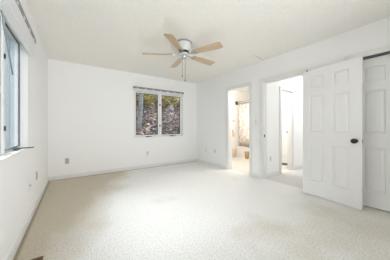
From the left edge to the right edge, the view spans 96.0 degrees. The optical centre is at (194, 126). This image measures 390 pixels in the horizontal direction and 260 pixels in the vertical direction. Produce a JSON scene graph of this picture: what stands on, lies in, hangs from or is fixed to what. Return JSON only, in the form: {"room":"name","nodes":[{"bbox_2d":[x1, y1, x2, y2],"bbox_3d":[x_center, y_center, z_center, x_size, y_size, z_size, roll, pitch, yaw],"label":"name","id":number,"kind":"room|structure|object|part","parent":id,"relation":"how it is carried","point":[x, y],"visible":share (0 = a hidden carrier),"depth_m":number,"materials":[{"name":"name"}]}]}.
{"room":"empty bedroom","nodes":[
{"label":"empty bedroom","id":0,"kind":"room"},
{"bbox_2d":[0,0,47,259],"bbox_3d":[-1.273,-0.134,1.005,0.105,2.440,6.000,0,0,-35],"label":"wall","id":1,"kind":"structure","parent":0,"point":[16,171],"depth_m":2.00,"materials":[{"name":"white paint"}]},
{"bbox_2d":[0,13,33,160],"bbox_3d":[-1.526,-0.344,1.444,0.186,1.164,1.270,0,0,-35],"label":"window","id":2,"kind":"structure","parent":1,"relation":"in","point":[20,53],"depth_m":1.90,"materials":[{"name":"white plastic"}]},
{"bbox_3d":[-1.405,-0.344,1.149,0.042,1.132,0.614,0,0,-35],"label":"sash","id":3,"kind":"part","parent":2,"relation":"part of","materials":[{"name":"white plastic"}]},
{"bbox_3d":[-1.578,-0.344,1.408,0.059,1.164,1.270,0,0,-35],"label":"frame","id":4,"kind":"part","parent":2,"relation":"part of","materials":[{"name":"white plastic"}]},
{"bbox_3d":[-1.770,-0.344,1.679,0.042,1.132,0.574,0,0,-35],"label":"sash","id":5,"kind":"part","parent":2,"relation":"part of","materials":[{"name":"white plastic"}]},
{"bbox_2d":[0,0,35,74],"bbox_3d":[-1.480,-0.693,1.464,0.074,0.659,1.400,0,0,-35],"label":"mini blind","id":6,"kind":"object","parent":2,"relation":"attached to","point":[12,10],"visible":1,"depth_m":1.44,"materials":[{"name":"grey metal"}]},
{"bbox_2d":[6,177,48,259],"bbox_3d":[-1.260,1.047,1.094,0.017,0.078,5.832,0,0,-35],"label":"baseboard","id":7,"kind":"structure","parent":1,"relation":"attached to","point":[20,236],"depth_m":1.80,"materials":[{"name":"white wood"}]},
{"bbox_2d":[48,59,248,176],"bbox_3d":[-0.452,-0.134,5.300,6.425,2.440,0.162,0,0,-35],"label":"wall","id":8,"kind":"structure","parent":0,"point":[91,108],"depth_m":4.08,"materials":[{"name":"white paint"}]},
{"bbox_2d":[49,158,196,180],"bbox_3d":[-1.433,1.047,4.529,3.635,0.078,0.017,0,0,-35],"label":"baseboard","id":9,"kind":"structure","parent":8,"relation":"attached to","point":[52,178],"depth_m":4.18,"materials":[{"name":"white wood"}]},
{"bbox_2d":[134,90,182,137],"bbox_3d":[-0.964,-0.329,4.876,1.440,1.230,0.186,0,0,-35],"label":"window","id":10,"kind":"structure","parent":8,"relation":"in","point":[159,95],"depth_m":4.90,"materials":[{"name":"white plastic"}]},
{"bbox_3d":[-1.293,-0.329,4.731,0.666,1.166,0.042,0,0,-35],"label":"sash","id":11,"kind":"part","parent":10,"relation":"part of","materials":[{"name":"clear glass"}]},
{"bbox_2d":[133,86,183,95],"bbox_3d":[-0.950,-0.965,4.838,1.470,0.098,0.055,0,0,-35],"label":"mini blind","id":12,"kind":"object","parent":10,"relation":"attached to","point":[136,88],"visible":1,"depth_m":4.76,"materials":[{"name":"grey metal"}]},
{"bbox_3d":[-0.708,-0.329,5.135,0.656,1.166,0.042,0,0,-35],"label":"sash","id":13,"kind":"part","parent":10,"relation":"part of","materials":[{"name":"white plastic"}]},
{"bbox_3d":[1.978,-0.874,5.974,0.130,0.130,1.486,0,0,-35],"label":"shower rod","id":14,"kind":"object","parent":8,"relation":"attached to","visible":0},
{"bbox_2d":[238,103,248,145],"bbox_3d":[1.975,-0.086,6.095,0.097,1.543,1.190,0,0,-35],"label":"shower curtain","id":15,"kind":"object","parent":14,"relation":"hanging from","point":[243,109],"visible":0.37,"depth_m":6.39,"materials":[{"name":"beige fabric"}]},
{"bbox_2d":[13,156,389,259],"bbox_3d":[1.195,1.146,2.798,6.295,0.120,6.150,0,0,-35],"label":"floor","id":16,"kind":"structure","parent":0,"point":[194,210],"depth_m":2.03,"materials":[{"name":"beige carpet"}]},
{"bbox_2d":[31,255,43,259],"bbox_3d":[-1.226,1.082,1.311,0.116,0.008,0.310,0,0,-35],"label":"floor vent","id":17,"kind":"object","parent":16,"relation":"in","point":[40,257],"visible":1,"depth_m":1.44,"materials":[{"name":"brown metal"}]},
{"bbox_2d":[232,149,236,156],"bbox_3d":[1.395,0.947,6.308,0.198,0.279,0.198,0,0,-35],"label":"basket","id":18,"kind":"object","parent":16,"relation":"on","point":[233,150],"visible":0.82,"depth_m":6.24,"materials":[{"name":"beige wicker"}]},
{"bbox_2d":[236,145,248,156],"bbox_3d":[2.248,0.902,6.161,0.733,0.368,1.480,0,0,-35],"label":"bathtub","id":19,"kind":"object","parent":16,"relation":"on","point":[241,149],"visible":0.26,"depth_m":6.36,"materials":[{"name":"white ceramic"}]},
{"bbox_2d":[245,151,248,158],"bbox_3d":[1.764,0.972,5.967,0.174,0.229,0.174,0,0,-35],"label":"woven basket","id":20,"kind":"object","parent":16,"relation":"on","point":[246,152],"visible":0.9,"depth_m":5.91,"materials":[{"name":"beige wicker"}]},
{"bbox_2d":[26,0,389,91],"bbox_3d":[1.248,-1.412,2.835,6.425,0.124,6.150,0,0,-35],"label":"ceiling","id":21,"kind":"structure","parent":0,"point":[108,34],"depth_m":2.40,"materials":[{"name":"beige paint"}]},
{"bbox_2d":[142,33,222,80],"bbox_3d":[-0.155,-1.038,2.861,1.244,0.630,1.271,0,0,-35],"label":"ceiling fan","id":22,"kind":"object","parent":21,"relation":"hanging from","point":[183,46],"visible":1,"depth_m":2.73,"materials":[{"name":"beige wood"}]},
{"bbox_3d":[-0.586,-1.157,2.805,0.491,0.037,0.139,0,0,-4],"label":"blade","id":23,"kind":"part","parent":22,"relation":"part of","materials":[{"name":"brown wood"}]},
{"bbox_3d":[-0.279,-1.157,2.433,0.139,0.037,0.491,0,0,14],"label":"blade","id":24,"kind":"part","parent":22,"relation":"part of","materials":[{"name":"brown wood"}]},
{"bbox_3d":[-0.328,-1.157,3.212,0.139,0.037,0.491,0,0,-22],"label":"blade","id":25,"kind":"part","parent":22,"relation":"part of","materials":[{"name":"brown wood"}]},
{"bbox_3d":[0.140,-1.157,3.092,0.491,0.037,0.139,0,0,-40],"label":"blade","id":26,"kind":"part","parent":22,"relation":"part of","materials":[{"name":"brown wood"}]},
{"bbox_3d":[0.170,-1.157,2.611,0.491,0.037,0.139,0,0,32],"label":"blade","id":27,"kind":"part","parent":22,"relation":"part of","materials":[{"name":"brown wood"}]},
{"bbox_2d":[267,76,302,172],"bbox_3d":[2.486,-0.134,4.479,2.520,2.440,0.100,0,0,-35],"label":"wall","id":28,"kind":"structure","parent":0,"point":[296,83],"depth_m":4.02,"materials":[{"name":"white paint"}]},
{"bbox_2d":[267,170,279,176],"bbox_3d":[1.715,1.047,3.876,0.565,0.078,0.017,0,0,-35],"label":"baseboard","id":29,"kind":"structure","parent":28,"relation":"attached to","point":[275,172],"depth_m":3.88,"materials":[{"name":"white wood"}]},
{"bbox_2d":[280,86,293,173],"bbox_3d":[2.179,0.080,4.264,0.634,2.012,0.138,0,0,-35],"label":"door frame","id":30,"kind":"structure","parent":28,"relation":"attached to","point":[290,92],"depth_m":4.37,"materials":[{"name":"white wood"}]},
{"bbox_2d":[294,164,302,169],"bbox_3d":[2.913,1.047,4.702,1.065,0.078,0.017,0,0,-35],"label":"baseboard","id":31,"kind":"structure","parent":28,"relation":"attached to","point":[298,166],"depth_m":4.52,"materials":[{"name":"white wood"}]},
{"bbox_2d":[197,17,389,173],"bbox_3d":[1.769,-0.134,3.194,0.120,2.440,5.850,0,0,-35],"label":"wall","id":32,"kind":"structure","parent":0,"point":[211,93],"depth_m":3.73,"materials":[{"name":"white paint"}]},
{"bbox_2d":[197,158,258,177],"bbox_3d":[1.104,1.047,4.037,0.017,0.078,3.672,0,0,-35],"label":"baseboard","id":33,"kind":"structure","parent":32,"relation":"attached to","point":[199,160],"depth_m":4.75,"materials":[{"name":"white wood"}]},
{"bbox_2d":[226,81,251,175],"bbox_3d":[1.075,0.052,4.201,0.168,2.068,0.791,0,0,-35],"label":"door frame","id":34,"kind":"structure","parent":32,"relation":"attached to","point":[229,90],"depth_m":4.43,"materials":[{"name":"white wood"}]},
{"bbox_2d":[259,67,308,178],"bbox_3d":[1.678,0.052,3.326,0.168,2.068,0.936,0,0,-35],"label":"door frame","id":35,"kind":"structure","parent":32,"relation":"attached to","point":[263,82],"depth_m":3.63,"materials":[{"name":"white wood"}]},
{"bbox_2d":[303,56,362,209],"bbox_3d":[1.971,0.086,2.590,0.177,1.984,0.755,0,0,-30],"label":"door","id":36,"kind":"structure","parent":32,"relation":"in","point":[332,93],"depth_m":2.52,"materials":[{"name":"white paint"}]},
{"bbox_2d":[344,45,389,60],"bbox_3d":[2.651,0.041,1.884,0.116,2.090,1.630,0,0,-35],"label":"door frame","id":37,"kind":"structure","parent":32,"relation":"attached to","point":[384,50],"depth_m":2.30,"materials":[{"name":"white wood"}]},
{"bbox_2d":[363,54,389,211],"bbox_3d":[2.467,0.082,2.200,0.035,1.985,0.750,0,0,-35],"label":"door","id":38,"kind":"structure","parent":32,"relation":"in","point":[376,70],"depth_m":2.30,"materials":[{"name":"white paint"}]},
{"bbox_3d":[2.878,-0.134,5.250,0.740,2.440,0.725,0,0,-35],"label":"wall","id":39,"kind":"structure","parent":0,"visible":0},
{"bbox_2d":[282,95,286,162],"bbox_3d":[2.554,0.079,5.115,0.094,1.955,0.452,0,0,-35],"label":"door","id":40,"kind":"structure","parent":39,"relation":"in","point":[284,98],"depth_m":5.09,"materials":[{"name":"white paint"}]},
{"label":"outside","id":41,"kind":"structure","parent":0,"visible":0},
{"bbox_3d":[-8.274,1.711,-0.848,13.415,0.250,24.000,0,0,-35],"label":"ground","id":42,"kind":"structure","parent":41,"visible":0},
{"bbox_2d":[5,30,13,148],"bbox_3d":[-8.856,-1.039,6.586,5.500,5.250,3.500,0,0,-35],"label":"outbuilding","id":43,"kind":"structure","parent":42,"relation":"on","point":[9,78],"depth_m":6.33,"materials":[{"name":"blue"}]},
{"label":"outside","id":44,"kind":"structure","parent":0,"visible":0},
{"bbox_2d":[136,96,178,134],"bbox_3d":[-1.146,-1.260,12.403,11.800,6.693,12.280,0,0,-35],"label":"hillside","id":45,"kind":"structure","parent":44,"point":[163,119],"depth_m":8.46,"materials":[{"name":"soil"}]},
{"bbox_2d":[136,94,142,132],"bbox_3d":[-1.592,-2.633,7.017,1.943,5.899,1.010,0,0,30],"label":"tree","id":46,"kind":"object","parent":45,"relation":"on","point":[140,106],"visible":0.23,"depth_m":6.92,"materials":[{"name":"grey plant"}]},
{"bbox_2d":[136,93,156,107],"bbox_3d":[-2.997,-1.738,9.688,2.229,1.788,2.322,0,0,-16],"label":"shrub","id":47,"kind":"object","parent":45,"relation":"on","point":[145,96],"visible":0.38,"depth_m":9.44,"materials":[{"name":"green plant"}]},
{"bbox_2d":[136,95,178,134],"bbox_3d":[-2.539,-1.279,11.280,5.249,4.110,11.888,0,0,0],"label":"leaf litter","id":48,"kind":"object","parent":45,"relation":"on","point":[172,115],"visible":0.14,"depth_m":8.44,"materials":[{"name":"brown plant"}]},
{"bbox_2d":[156,96,178,110],"bbox_3d":[-1.575,-1.869,11.395,2.439,2.097,2.723,0,0,14],"label":"shrub","id":49,"kind":"object","parent":45,"relation":"on","point":[169,100],"visible":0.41,"depth_m":11.01,"materials":[{"name":"green plant"}]}
]}

